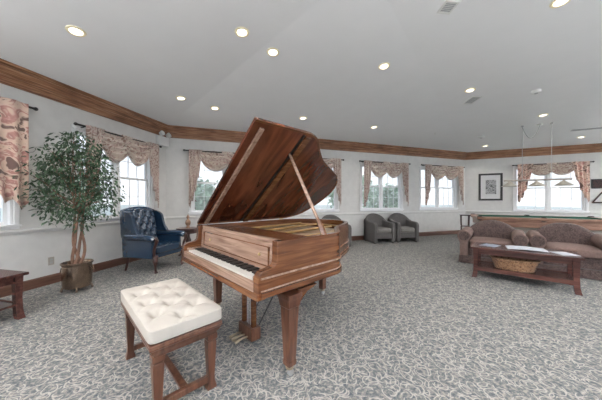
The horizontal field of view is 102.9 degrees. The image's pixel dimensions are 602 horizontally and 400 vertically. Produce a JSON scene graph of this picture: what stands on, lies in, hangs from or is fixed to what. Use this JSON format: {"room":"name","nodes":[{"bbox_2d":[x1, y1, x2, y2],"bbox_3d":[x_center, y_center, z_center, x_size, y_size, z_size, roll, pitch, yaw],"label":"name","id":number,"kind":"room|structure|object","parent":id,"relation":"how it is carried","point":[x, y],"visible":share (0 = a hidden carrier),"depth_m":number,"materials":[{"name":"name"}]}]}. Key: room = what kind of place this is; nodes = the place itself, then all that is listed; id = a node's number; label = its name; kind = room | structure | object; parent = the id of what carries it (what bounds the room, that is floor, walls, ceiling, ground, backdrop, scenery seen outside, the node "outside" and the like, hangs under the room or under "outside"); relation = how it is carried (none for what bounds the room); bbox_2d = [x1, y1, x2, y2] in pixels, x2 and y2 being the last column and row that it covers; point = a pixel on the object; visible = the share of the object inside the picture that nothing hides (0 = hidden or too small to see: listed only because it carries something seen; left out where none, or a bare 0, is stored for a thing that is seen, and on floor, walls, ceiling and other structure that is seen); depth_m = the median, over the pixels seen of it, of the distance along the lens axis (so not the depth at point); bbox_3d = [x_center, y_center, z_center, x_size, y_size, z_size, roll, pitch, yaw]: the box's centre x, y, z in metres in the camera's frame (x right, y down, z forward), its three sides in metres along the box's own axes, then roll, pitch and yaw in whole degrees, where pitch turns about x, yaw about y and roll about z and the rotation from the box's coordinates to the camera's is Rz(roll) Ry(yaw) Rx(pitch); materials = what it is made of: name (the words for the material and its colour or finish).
{"room":"community lounge","nodes":[
{"label":"community lounge","id":0,"kind":"room"},
{"bbox_2d":[0,83,165,280],"bbox_3d":[-4.379,-0.290,1.466,0.160,3.120,9.000,0,0,13],"label":"wall","id":1,"kind":"structure","parent":0,"point":[29,252],"depth_m":3.66,"materials":[{"name":"paint"}]},
{"bbox_2d":[0,196,21,229],"bbox_3d":[-4.101,-0.420,2.517,0.185,1.630,1.640,0,0,13],"label":"window","id":2,"kind":"structure","parent":1,"relation":"in","point":[10,210],"depth_m":3.21,"materials":[{"name":"white paint"}]},
{"bbox_2d":[48,257,53,265],"bbox_3d":[-3.787,0.925,3.638,0.008,0.120,0.075,0,0,13],"label":"wall outlet","id":3,"kind":"object","parent":1,"relation":"attached to","point":[50,259],"visible":1,"depth_m":3.63,"materials":[{"name":"beige plastic"}]},
{"bbox_2d":[0,257,139,297],"bbox_3d":[-4.293,1.200,1.445,0.018,0.140,9.000,0,0,13],"label":"baseboard","id":4,"kind":"structure","parent":1,"relation":"attached to","point":[5,291],"depth_m":3.61,"materials":[{"name":"brown wood"}]},
{"bbox_2d":[0,217,165,235],"bbox_3d":[-4.288,0.435,1.444,0.028,0.070,9.000,0,0,13],"label":"trim","id":5,"kind":"structure","parent":1,"relation":"attached to","point":[51,228],"depth_m":3.56,"materials":[{"name":"paint"}]},
{"bbox_2d":[0,58,167,136],"bbox_3d":[-4.240,-1.663,1.433,0.125,0.285,9.000,0,0,13],"label":"trim","id":6,"kind":"structure","parent":1,"relation":"attached to","point":[11,74],"depth_m":3.83,"materials":[{"name":"brown wood"}]},
{"bbox_2d":[70,124,153,223],"bbox_3d":[-3.595,-0.420,4.688,0.185,1.630,1.636,0,0,13],"label":"window","id":7,"kind":"structure","parent":1,"relation":"in","point":[149,193],"depth_m":4.71,"materials":[{"name":"white paint"}]},
{"bbox_2d":[73,122,161,147],"bbox_3d":[-3.475,-1.218,4.716,0.126,0.076,1.772,0,0,13],"label":"curtain rod","id":8,"kind":"object","parent":1,"relation":"attached to","point":[74,123],"visible":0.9,"depth_m":4.39,"materials":[{"name":"black metal"}]},
{"bbox_2d":[86,125,158,207],"bbox_3d":[-3.381,-0.532,4.693,0.155,1.439,1.507,0,0,13],"label":"swag valance","id":9,"kind":"object","parent":8,"relation":"hanging from","point":[118,148],"visible":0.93,"depth_m":4.66,"materials":[{"name":"fabric"}]},
{"bbox_2d":[156,130,170,146],"bbox_3d":[-3.238,-1.448,5.684,0.139,0.347,0.338,0,0,13],"label":"emergency light","id":10,"kind":"object","parent":1,"relation":"attached to","point":[163,141],"visible":0.97,"depth_m":5.61,"materials":[{"name":"white plastic"}]},
{"bbox_3d":[-4.004,-1.273,2.445,0.126,0.076,2.010,0,0,13],"label":"curtain rod","id":11,"kind":"object","parent":1,"relation":"attached to","visible":0},
{"bbox_2d":[0,96,28,209],"bbox_3d":[-3.910,-0.588,2.423,0.155,1.437,1.740,0,0,13],"label":"swag valance","id":12,"kind":"object","parent":11,"relation":"hanging from","point":[14,114],"visible":0.97,"depth_m":3.12,"materials":[{"name":"fabric"}]},
{"bbox_2d":[0,0,601,151],"bbox_3d":[4.099,-2.205,3.070,18.844,0.850,12.140,0,0,0],"label":"ceiling","id":13,"kind":"structure","parent":0,"point":[138,56],"depth_m":3.62,"materials":[{"name":"paint"}]},
{"bbox_2d":[65,25,86,36],"bbox_3d":[-2.575,-1.930,2.746,0.181,0.030,0.182,0,0,8],"label":"recessed light","id":14,"kind":"object","parent":13,"relation":"in","point":[74,30],"visible":1,"depth_m":2.73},
{"bbox_2d":[176,96,185,100],"bbox_3d":[-2.262,-1.919,4.524,0.181,0.030,0.182,0,0,8],"label":"recessed light","id":15,"kind":"object","parent":13,"relation":"in","point":[181,98],"visible":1,"depth_m":4.51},
{"bbox_2d":[210,106,219,109],"bbox_3d":[-1.795,-1.917,5.009,0.182,0.030,0.181,0,0,-22],"label":"recessed light","id":16,"kind":"object","parent":13,"relation":"in","point":[211,107],"visible":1,"depth_m":5.00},
{"bbox_2d":[234,27,248,37],"bbox_3d":[-0.746,-2.121,3.035,0.181,0.030,0.182,0,0,8],"label":"recessed light","id":17,"kind":"object","parent":13,"relation":"in","point":[242,32],"visible":1,"depth_m":3.02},
{"bbox_2d":[267,47,278,56],"bbox_3d":[-0.404,-2.130,3.459,0.182,0.030,0.181,0,0,-22],"label":"recessed light","id":18,"kind":"object","parent":13,"relation":"in","point":[273,52],"visible":1,"depth_m":3.45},
{"bbox_2d":[378,62,389,69],"bbox_3d":[1.335,-2.151,3.859,0.182,0.030,0.181,0,0,-22],"label":"recessed light","id":19,"kind":"object","parent":13,"relation":"in","point":[385,65],"visible":1,"depth_m":3.85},
{"bbox_2d":[437,0,459,14],"bbox_3d":[1.706,-2.234,2.785,0.160,0.026,0.171,0,0,-6],"label":"ceiling vent","id":20,"kind":"object","parent":13,"relation":"in","point":[448,6],"visible":1,"depth_m":2.78,"materials":[{"name":"white plastic"}]},
{"bbox_2d":[464,88,475,92],"bbox_3d":[3.232,-2.099,4.590,0.182,0.023,0.182,0,0,22],"label":"recessed light","id":21,"kind":"object","parent":13,"relation":"in","point":[468,90],"visible":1,"depth_m":4.58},
{"bbox_2d":[462,96,481,103],"bbox_3d":[3.547,-2.068,4.979,0.190,0.034,0.320,0,0,3],"label":"ceiling vent","id":22,"kind":"object","parent":13,"relation":"in","point":[472,99],"visible":1,"depth_m":4.95,"materials":[{"name":"white plastic"}]},
{"bbox_2d":[530,89,541,94],"bbox_3d":[4.471,-2.050,4.566,0.152,0.058,0.151,0,0,23],"label":"smoke detector","id":23,"kind":"object","parent":13,"relation":"attached to","point":[537,91],"visible":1,"depth_m":4.53,"materials":[{"name":"white plastic"}]},
{"bbox_2d":[501,122,573,186],"bbox_3d":[6.030,-1.150,6.168,1.374,1.585,0.334,0,0,28],"label":"lamp","id":24,"kind":"object","parent":13,"relation":"hanging from","point":[536,183],"visible":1,"depth_m":6.10,"materials":[{"name":"beige metal"}]},
{"bbox_2d":[549,0,570,7],"bbox_3d":[2.896,-2.212,2.673,0.182,0.023,0.182,0,0,23],"label":"recessed light","id":25,"kind":"object","parent":13,"relation":"in","point":[555,3],"visible":1,"depth_m":2.69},
{"bbox_2d":[571,127,601,130],"bbox_3d":[7.632,-1.889,6.404,0.620,0.018,0.100,0,0,25],"label":"ceiling vent","id":26,"kind":"object","parent":13,"relation":"in","point":[598,127],"visible":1,"depth_m":6.41,"materials":[{"name":"white metal"}]},
{"bbox_2d":[0,234,601,399],"bbox_3d":[4.099,1.330,3.070,18.844,0.120,12.140,0,0,0],"label":"floor","id":27,"kind":"structure","parent":0,"point":[405,319],"depth_m":2.19,"materials":[{"name":"carpet"}]},
{"bbox_2d":[0,269,28,319],"bbox_3d":[-3.320,1.025,2.380,0.600,0.490,0.620,0,0,13],"label":"end table","id":28,"kind":"object","parent":27,"relation":"on","point":[14,278],"visible":1,"depth_m":2.55,"materials":[{"name":"brown wood"}]},
{"bbox_2d":[0,301,13,310],"bbox_3d":[-3.320,1.123,2.380,0.460,0.025,0.540,0,0,13],"label":"shelf","id":29,"kind":"object","parent":28,"relation":"attached to","point":[4,305],"depth_m":2.55,"materials":[{"name":"brown wood"}]},
{"bbox_2d":[60,259,93,292],"bbox_3d":[-3.150,1.064,3.380,0.351,0.398,0.351,0,0,32],"label":"planter","id":30,"kind":"object","parent":27,"relation":"on","point":[79,275],"visible":0.96,"depth_m":3.26,"materials":[{"name":"brown metal"}]},
{"bbox_2d":[12,127,125,263],"bbox_3d":[-3.121,-0.040,3.403,1.228,1.939,0.786,0,0,-4],"label":"ficus tree","id":31,"kind":"object","parent":30,"relation":"in","point":[79,201],"visible":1,"depth_m":3.31,"materials":[{"name":"green plant"}]},
{"bbox_2d":[119,206,187,273],"bbox_3d":[-2.754,0.698,4.509,0.880,1.156,0.810,0,0,15],"label":"chair","id":32,"kind":"object","parent":27,"relation":"on","point":[145,234],"visible":0.96,"depth_m":4.30,"materials":[{"name":"blue leather"}]},
{"bbox_2d":[153,241,180,252],"bbox_3d":[-2.652,0.870,4.482,0.560,0.139,0.580,0,0,15],"label":"seat cushion","id":33,"kind":"object","parent":32,"relation":"on","point":[163,246],"depth_m":4.42,"materials":[{"name":"blue leather"}]},
{"bbox_2d":[120,278,222,399],"bbox_3d":[-1.000,0.994,1.790,0.900,0.553,0.440,0,0,45],"label":"piano bench","id":34,"kind":"object","parent":27,"relation":"on","point":[170,315],"visible":1,"depth_m":1.58,"materials":[{"name":"beige fabric"}]},
{"bbox_2d":[121,278,221,344],"bbox_3d":[-1.000,0.762,1.790,0.900,0.090,0.440,0,0,45],"label":"cushion","id":35,"kind":"object","parent":34,"relation":"on","point":[162,312],"depth_m":1.60,"materials":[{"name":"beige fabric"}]},
{"bbox_2d":[176,227,196,255],"bbox_3d":[-2.493,0.941,5.311,0.509,0.652,0.539,0,0,-11],"label":"pedestal table","id":36,"kind":"object","parent":27,"relation":"on","point":[191,230],"visible":0.44,"depth_m":5.20,"materials":[{"name":"brown wood"}]},
{"bbox_2d":[185,215,190,227],"bbox_3d":[-2.500,0.465,5.310,0.116,0.300,0.116,0,0,0],"label":"urn","id":37,"kind":"object","parent":36,"relation":"on","point":[187,222],"visible":1,"depth_m":5.28,"materials":[{"name":"brown ceramic"}]},
{"bbox_2d":[181,117,348,375],"bbox_3d":[-0.086,0.310,2.727,1.923,1.919,1.562,0,0,-43],"label":"grand piano","id":38,"kind":"object","parent":27,"relation":"on","point":[277,171],"visible":0.98,"depth_m":2.23,"materials":[{"name":"brown wood"}]},
{"bbox_2d":[322,214,351,246],"bbox_3d":[0.923,0.845,6.642,0.688,0.850,0.753,0,0,-16],"label":"tub chair","id":39,"kind":"object","parent":27,"relation":"on","point":[329,216],"visible":0.12,"depth_m":6.40,"materials":[{"name":"grey fabric"}]},
{"bbox_2d":[364,213,395,243],"bbox_3d":[2.365,0.845,7.323,0.688,0.850,0.753,0,0,-13],"label":"tub chair","id":40,"kind":"object","parent":27,"relation":"on","point":[376,227],"visible":0.99,"depth_m":7.11,"materials":[{"name":"grey fabric"}]},
{"bbox_2d":[378,227,390,232],"bbox_3d":[2.381,0.900,7.255,0.490,0.150,0.577,0,0,-13],"label":"seat cushion","id":41,"kind":"object","parent":40,"relation":"on","point":[380,229],"depth_m":6.99,"materials":[{"name":"grey fabric"}]},
{"bbox_2d":[387,213,418,241],"bbox_3d":[3.167,0.845,7.523,0.688,0.850,0.753,0,0,-7],"label":"tub chair","id":42,"kind":"object","parent":27,"relation":"on","point":[406,228],"visible":0.9,"depth_m":7.22,"materials":[{"name":"grey fabric"}]},
{"bbox_2d":[401,226,414,231],"bbox_3d":[3.175,0.900,7.454,0.490,0.150,0.577,0,0,-7],"label":"seat cushion","id":43,"kind":"object","parent":42,"relation":"on","point":[403,228],"depth_m":7.18,"materials":[{"name":"grey fabric"}]},
{"bbox_2d":[459,214,470,229],"bbox_3d":[4.930,0.855,7.220,0.260,0.830,0.260,0,0,28],"label":"stand","id":44,"kind":"object","parent":27,"relation":"on","point":[461,215],"visible":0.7,"depth_m":7.17,"materials":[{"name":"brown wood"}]},
{"bbox_2d":[457,220,528,263],"bbox_3d":[3.903,0.847,4.928,1.075,0.823,0.942,0,0,40],"label":"loveseat","id":45,"kind":"object","parent":27,"relation":"on","point":[486,231],"visible":0.63,"depth_m":4.86,"materials":[{"name":"brown fabric"}]},
{"bbox_2d":[469,237,513,245],"bbox_3d":[3.814,0.853,4.821,0.681,0.175,0.660,0,0,40],"label":"seat cushion","id":46,"kind":"object","parent":45,"relation":"on","point":[491,240],"depth_m":4.68,"materials":[{"name":"brown fabric"}]},
{"bbox_2d":[470,242,584,295],"bbox_3d":[3.457,1.020,3.778,1.240,0.500,0.580,0,0,41],"label":"coffee table","id":47,"kind":"object","parent":27,"relation":"on","point":[572,276],"visible":0.95,"depth_m":3.58,"materials":[{"name":"brown wood"}]},
{"bbox_2d":[481,243,500,246],"bbox_3d":[3.198,0.766,4.059,0.280,0.007,0.210,0,0,-31],"label":"magazine","id":48,"kind":"object","parent":47,"relation":"on","point":[486,244],"visible":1,"depth_m":4.03,"materials":[{"name":"white paper"}]},
{"bbox_2d":[489,255,540,272],"bbox_3d":[3.377,1.003,3.808,0.622,0.192,0.364,0,0,41],"label":"wicker basket","id":49,"kind":"object","parent":47,"relation":"on","point":[506,263],"visible":0.91,"depth_m":3.71,"materials":[{"name":"brown wicker"}]},
{"bbox_2d":[478,261,572,279],"bbox_3d":[3.457,1.113,3.778,1.100,0.025,0.500,0,0,41],"label":"shelf","id":50,"kind":"object","parent":47,"relation":"attached to","point":[539,274],"depth_m":3.63,"materials":[{"name":"brown wood"}]},
{"bbox_2d":[505,245,548,252],"bbox_3d":[3.522,0.759,3.761,0.460,0.020,0.340,0,0,34],"label":"newspaper","id":51,"kind":"object","parent":47,"relation":"on","point":[507,246],"visible":1,"depth_m":3.73,"materials":[{"name":"paper"}]},
{"bbox_2d":[549,251,579,255],"bbox_3d":[3.763,0.766,3.429,0.200,0.007,0.260,0,0,13],"label":"magazine","id":52,"kind":"object","parent":47,"relation":"on","point":[556,252],"visible":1,"depth_m":3.42,"materials":[{"name":"paper"}]},
{"bbox_2d":[470,213,601,233],"bbox_3d":[6.393,0.853,6.565,2.750,0.834,1.360,0,0,28],"label":"pool table","id":53,"kind":"object","parent":27,"relation":"on","point":[525,223],"visible":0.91,"depth_m":6.20,"materials":[{"name":"brown wood"}]},
{"bbox_2d":[526,223,601,280],"bbox_3d":[4.774,0.847,4.292,1.075,0.823,0.942,0,0,40],"label":"loveseat","id":54,"kind":"object","parent":27,"relation":"on","point":[556,236],"visible":0.66,"depth_m":4.18,"materials":[{"name":"brown fabric"}]},
{"bbox_2d":[544,242,601,258],"bbox_3d":[4.685,0.853,4.186,0.681,0.175,0.660,0,0,40],"label":"seat cushion","id":55,"kind":"object","parent":54,"relation":"on","point":[586,251],"depth_m":3.96,"materials":[{"name":"brown fabric"}]},
{"bbox_2d":[166,138,464,245],"bbox_3d":[1.459,-0.290,7.561,10.088,3.120,0.160,0,0,-19],"label":"wall","id":56,"kind":"structure","parent":0,"point":[177,160],"depth_m":7.48,"materials":[{"name":"paint"}]},
{"bbox_2d":[188,166,227,214],"bbox_3d":[-1.995,-0.420,6.327,1.760,1.570,0.185,0,0,-19],"label":"window","id":57,"kind":"structure","parent":56,"relation":"in","point":[194,212],"depth_m":6.11,"materials":[{"name":"white paint"}]},
{"bbox_2d":[183,149,234,153],"bbox_3d":[-1.912,-1.208,6.239,2.080,0.076,0.126,0,0,-19],"label":"curtain rod","id":58,"kind":"object","parent":56,"relation":"attached to","point":[183,149],"visible":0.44,"depth_m":6.06,"materials":[{"name":"black metal"}]},
{"bbox_2d":[189,149,234,206],"bbox_3d":[-1.882,-0.527,6.147,1.814,1.429,0.155,0,0,-19],"label":"swag valance","id":59,"kind":"object","parent":58,"relation":"hanging from","point":[215,162],"visible":0.59,"depth_m":5.95,"materials":[{"name":"fabric"}]},
{"bbox_2d":[166,211,465,218],"bbox_3d":[1.490,0.435,7.472,10.088,0.070,0.028,0,0,-19],"label":"trim","id":60,"kind":"structure","parent":56,"relation":"attached to","point":[415,212],"depth_m":7.53,"materials":[{"name":"paint"}]},
{"bbox_2d":[167,125,466,159],"bbox_3d":[1.506,-1.663,7.426,10.088,0.285,0.125,0,0,-19],"label":"trim","id":61,"kind":"structure","parent":56,"relation":"attached to","point":[182,132],"depth_m":7.33,"materials":[{"name":"brown wood"}]},
{"bbox_2d":[181,230,459,246],"bbox_3d":[1.488,1.200,7.476,10.088,0.140,0.018,0,0,-19],"label":"baseboard","id":62,"kind":"structure","parent":56,"relation":"attached to","point":[450,231],"depth_m":8.57,"materials":[{"name":"brown wood"}]},
{"bbox_2d":[303,187,339,212],"bbox_3d":[0.322,-0.420,7.131,1.760,1.570,0.185,0,0,-19],"label":"window","id":63,"kind":"structure","parent":56,"relation":"in","point":[336,202],"depth_m":7.32,"materials":[{"name":"white paint"}]},
{"bbox_2d":[360,162,403,211],"bbox_3d":[2.655,-0.420,7.941,1.717,1.570,0.185,0,0,-19],"label":"window","id":64,"kind":"structure","parent":56,"relation":"in","point":[380,180],"depth_m":7.92,"materials":[{"name":"white paint"}]},
{"bbox_2d":[419,166,457,209],"bbox_3d":[4.984,-0.420,8.750,1.841,1.570,0.185,0,0,-19],"label":"window","id":65,"kind":"structure","parent":56,"relation":"in","point":[454,188],"depth_m":8.77,"materials":[{"name":"white paint"}]},
{"bbox_3d":[5.131,-1.208,8.685,2.091,0.076,0.126,0,0,-19],"label":"curtain rod","id":66,"kind":"object","parent":56,"relation":"attached to","visible":0},
{"bbox_2d":[425,164,463,204],"bbox_3d":[5.161,-0.527,8.593,1.825,1.429,0.155,0,0,-19],"label":"swag valance","id":67,"kind":"object","parent":66,"relation":"hanging from","point":[438,172],"visible":1,"depth_m":8.57,"materials":[{"name":"fabric"}]},
{"bbox_3d":[2.758,-1.208,7.860,2.012,0.076,0.126,0,0,-19],"label":"curtain rod","id":68,"kind":"object","parent":56,"relation":"attached to","visible":0},
{"bbox_2d":[364,160,408,206],"bbox_3d":[2.788,-0.512,7.769,1.746,1.459,0.155,0,0,-19],"label":"swag valance","id":69,"kind":"object","parent":68,"relation":"hanging from","point":[394,169],"visible":1,"depth_m":7.75,"materials":[{"name":"fabric"}]},
{"bbox_3d":[0.323,-1.208,7.015,2.079,0.076,0.126,0,0,-19],"label":"curtain rod","id":70,"kind":"object","parent":56,"relation":"attached to","visible":0},
{"bbox_2d":[323,158,340,205],"bbox_3d":[0.353,-0.527,6.923,1.814,1.429,0.155,0,0,-19],"label":"swag valance","id":71,"kind":"object","parent":70,"relation":"hanging from","point":[335,163],"visible":0.21,"depth_m":7.16,"materials":[{"name":"fabric"}]},
{"bbox_2d":[465,152,601,225],"bbox_3d":[9.919,-0.290,7.545,8.000,3.120,0.160,0,0,25],"label":"wall","id":72,"kind":"structure","parent":0,"point":[473,168],"depth_m":8.61,"materials":[{"name":"paint"}]},
{"bbox_2d":[479,173,502,200],"bbox_3d":[6.947,-0.478,8.800,0.712,0.992,0.034,0,0,25],"label":"framed picture","id":73,"kind":"object","parent":72,"relation":"attached to","point":[490,189],"visible":0.98,"depth_m":8.79,"materials":[{"name":"black metal"}]},
{"bbox_2d":[486,180,495,193],"bbox_3d":[6.961,-0.478,8.797,0.313,0.516,0.003,0,0,25],"label":"print","id":74,"kind":"object","parent":73,"relation":"attached to","point":[490,184],"depth_m":8.79},
{"bbox_2d":[465,143,601,159],"bbox_3d":[9.860,-1.663,7.415,8.000,0.285,0.125,0,0,25],"label":"trim","id":75,"kind":"structure","parent":72,"relation":"attached to","point":[583,148],"depth_m":8.23,"materials":[{"name":"brown wood"}]},
{"bbox_2d":[466,211,601,214],"bbox_3d":[9.880,0.435,7.459,8.000,0.070,0.028,0,0,25],"label":"trim","id":76,"kind":"structure","parent":72,"relation":"attached to","point":[589,213],"depth_m":8.24,"materials":[{"name":"paint"}]},
{"bbox_2d":[512,166,589,212],"bbox_3d":[8.434,-0.390,8.190,1.936,1.630,0.185,0,0,25],"label":"window","id":77,"kind":"structure","parent":72,"relation":"in","point":[584,202],"depth_m":8.18,"materials":[{"name":"white paint"}]},
{"bbox_2d":[512,161,594,165],"bbox_3d":[8.404,-1.208,8.082,2.052,0.076,0.126,0,0,25],"label":"curtain rod","id":78,"kind":"object","parent":72,"relation":"attached to","point":[590,161],"visible":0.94,"depth_m":8.11,"materials":[{"name":"black metal"}]},
{"bbox_2d":[518,161,589,202],"bbox_3d":[8.363,-0.577,7.995,1.786,1.329,0.155,0,0,25],"label":"swag valance","id":79,"kind":"object","parent":78,"relation":"hanging from","point":[581,169],"visible":0.95,"depth_m":7.92,"materials":[{"name":"fabric"}]},
{"bbox_2d":[591,179,601,188],"bbox_3d":[9.520,-0.517,7.622,0.423,0.302,0.028,0,0,25],"label":"wall plaque","id":80,"kind":"object","parent":72,"relation":"attached to","point":[595,183],"visible":1,"depth_m":7.66,"materials":[{"name":"brown wood"}]},
{"bbox_2d":[592,192,601,202],"bbox_3d":[9.545,-0.087,7.598,0.483,0.378,0.046,0,0,25],"label":"ball rack","id":81,"kind":"object","parent":72,"relation":"attached to","point":[595,199],"visible":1,"depth_m":7.64,"materials":[{"name":"brown wood"}]},
{"label":"outside","id":82,"kind":"structure","parent":0,"visible":0},
{"bbox_2d":[0,205,580,221],"bbox_3d":[0.000,1.695,25.000,120.000,0.150,110.000,0,0,0],"label":"ground","id":83,"kind":"structure","parent":82,"point":[122,206],"depth_m":51.84,"materials":[{"name":"white"}]},
{"bbox_2d":[79,179,108,214],"bbox_3d":[-13.952,0.006,13.990,4.313,3.239,4.326,0,0,0],"label":"tree","id":84,"kind":"object","parent":83,"relation":"on","point":[79,179],"visible":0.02,"depth_m":14.59,"materials":[{"name":"green plant"}]},
{"bbox_2d":[195,177,217,209],"bbox_3d":[-6.436,0.012,14.514,3.765,3.228,3.571,0,0,0],"label":"tree","id":85,"kind":"object","parent":83,"relation":"on","point":[200,202],"visible":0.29,"depth_m":13.98,"materials":[{"name":"green plant"}]},
{"bbox_2d":[322,175,378,207],"bbox_3d":[3.667,-0.205,17.500,4.011,3.660,4.107,0,0,33],"label":"tree","id":86,"kind":"object","parent":83,"relation":"on","point":[331,194],"visible":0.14,"depth_m":16.94,"materials":[{"name":"green plant"}]},
{"bbox_2d":[366,182,397,207],"bbox_3d":[6.959,0.082,19.451,3.830,3.087,3.954,0,0,0],"label":"tree","id":87,"kind":"object","parent":83,"relation":"on","point":[387,202],"visible":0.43,"depth_m":18.84,"materials":[{"name":"green plant"}]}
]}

